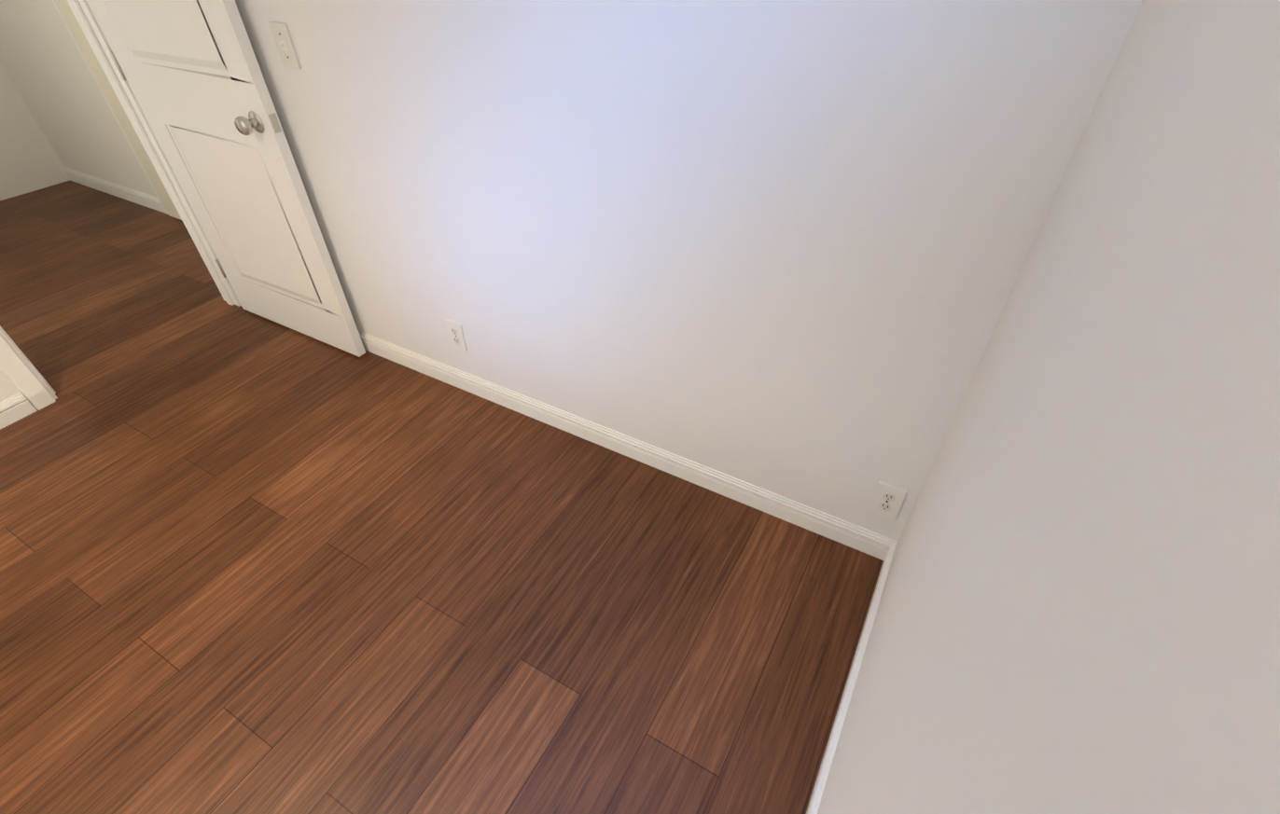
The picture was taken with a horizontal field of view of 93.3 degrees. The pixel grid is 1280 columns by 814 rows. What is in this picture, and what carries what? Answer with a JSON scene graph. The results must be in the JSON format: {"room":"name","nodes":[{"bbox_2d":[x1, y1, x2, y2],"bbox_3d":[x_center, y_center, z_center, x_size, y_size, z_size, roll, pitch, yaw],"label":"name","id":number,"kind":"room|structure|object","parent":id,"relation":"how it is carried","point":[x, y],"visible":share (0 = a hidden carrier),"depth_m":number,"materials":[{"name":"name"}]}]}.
{"room":"empty bedroom","nodes":[
{"label":"empty bedroom","id":0,"kind":"room"},
{"bbox_2d":[0,368,36,409],"bbox_3d":[-2.265,-1.175,1.810,0.315,2.440,1.050,20,45,22],"label":"wall","id":1,"kind":"structure","parent":0,"point":[8,388],"depth_m":2.21,"materials":[{"name":"white paint"}]},
{"bbox_2d":[0,0,241,410],"bbox_3d":[-2.142,-1.054,1.939,0.152,2.087,0.896,20,45,22],"label":"door frame","id":2,"kind":"structure","parent":1,"relation":"attached to","point":[25,377],"depth_m":2.29,"materials":[{"name":"white wood"}]},
{"bbox_2d":[86,0,365,357],"bbox_3d":[-1.530,-1.089,2.015,0.796,2.010,0.113,20,45,22],"label":"door","id":3,"kind":"structure","parent":2,"relation":"attached to","point":[189,71],"depth_m":2.15,"materials":[{"name":"white wood"}]},
{"bbox_2d":[0,70,69,200],"bbox_3d":[-4.304,-2.026,2.802,0.120,2.440,1.560,20,45,22],"label":"wall","id":4,"kind":"structure","parent":0,"point":[27,165],"depth_m":3.85,"materials":[{"name":"white paint"}]},
{"bbox_2d":[0,0,157,197],"bbox_3d":[-2.832,-2.130,2.910,2.535,2.440,0.120,20,45,22],"label":"wall","id":5,"kind":"structure","parent":0,"point":[56,116],"depth_m":3.49,"materials":[{"name":"white paint"}]},
{"bbox_2d":[51,0,168,214],"bbox_3d":[-2.464,-1.814,2.807,0.935,2.095,0.015,20,45,22],"label":"door frame","id":6,"kind":"structure","parent":5,"relation":"attached to","point":[73,38],"depth_m":3.24,"materials":[{"name":"white wood"}]},
{"bbox_2d":[63,166,166,213],"bbox_3d":[-2.815,-1.189,3.620,2.394,0.087,0.013,20,45,22],"label":"baseboard","id":7,"kind":"structure","parent":5,"relation":"attached to","point":[133,196],"depth_m":3.83,"materials":[{"name":"white wood"}]},
{"bbox_2d":[54,0,181,220],"bbox_3d":[-2.472,-1.781,2.816,0.797,2.010,0.037,20,45,22],"label":"hall door","id":8,"kind":"structure","parent":5,"relation":"in","point":[87,51],"depth_m":3.18,"materials":[{"name":"beige wood"}]},
{"bbox_2d":[0,180,883,813],"bbox_3d":[-2.387,0.456,1.873,5.740,0.100,4.010,20,45,22],"label":"floor","id":9,"kind":"structure","parent":0,"point":[252,563],"depth_m":1.71,"materials":[{"name":"brown wood"}]},
{"bbox_2d":[235,0,1142,541],"bbox_3d":[-0.541,-0.983,1.576,3.225,2.440,0.120,20,45,22],"label":"wall","id":10,"kind":"structure","parent":0,"point":[780,246],"depth_m":1.47,"materials":[{"name":"white paint"}]},
{"bbox_2d":[268,21,301,69],"bbox_3d":[-1.050,-1.064,1.780,0.072,0.116,0.019,20,45,22],"label":"light switch","id":11,"kind":"object","parent":10,"relation":"attached to","point":[284,42],"visible":1,"depth_m":1.78,"materials":[{"name":"white plastic"}]},
{"bbox_2d":[445,319,467,351],"bbox_3d":[-0.671,-0.260,2.206,0.072,0.116,0.010,20,45,22],"label":"electrical outlet","id":12,"kind":"object","parent":10,"relation":"attached to","point":[455,332],"visible":1,"depth_m":2.20,"materials":[{"name":"white plastic"}]},
{"bbox_2d":[358,331,891,557],"bbox_3d":[-0.578,-0.061,2.309,2.929,0.087,0.013,20,45,22],"label":"baseboard","id":13,"kind":"structure","parent":10,"relation":"attached to","point":[856,537],"depth_m":2.04,"materials":[{"name":"white wood"}]},
{"bbox_2d":[868,481,906,520],"bbox_3d":[0.674,0.257,1.648,0.072,0.116,0.010,20,45,22],"label":"electrical outlet","id":14,"kind":"object","parent":10,"relation":"attached to","point":[887,500],"visible":1,"depth_m":1.64,"materials":[{"name":"white plastic"}]},
{"bbox_2d":[817,0,1279,813],"bbox_3d":[-0.076,0.549,-0.184,0.120,2.440,3.485,20,45,22],"label":"wall","id":15,"kind":"structure","parent":0,"point":[1078,610],"depth_m":0.37,"materials":[{"name":"white paint"}]},
{"bbox_2d":[806,539,897,813],"bbox_3d":[-0.099,1.379,0.653,0.013,0.087,3.364,20,45,22],"label":"baseboard","id":16,"kind":"structure","parent":15,"relation":"attached to","point":[887,552],"depth_m":1.44,"materials":[{"name":"white wood"}]}
]}

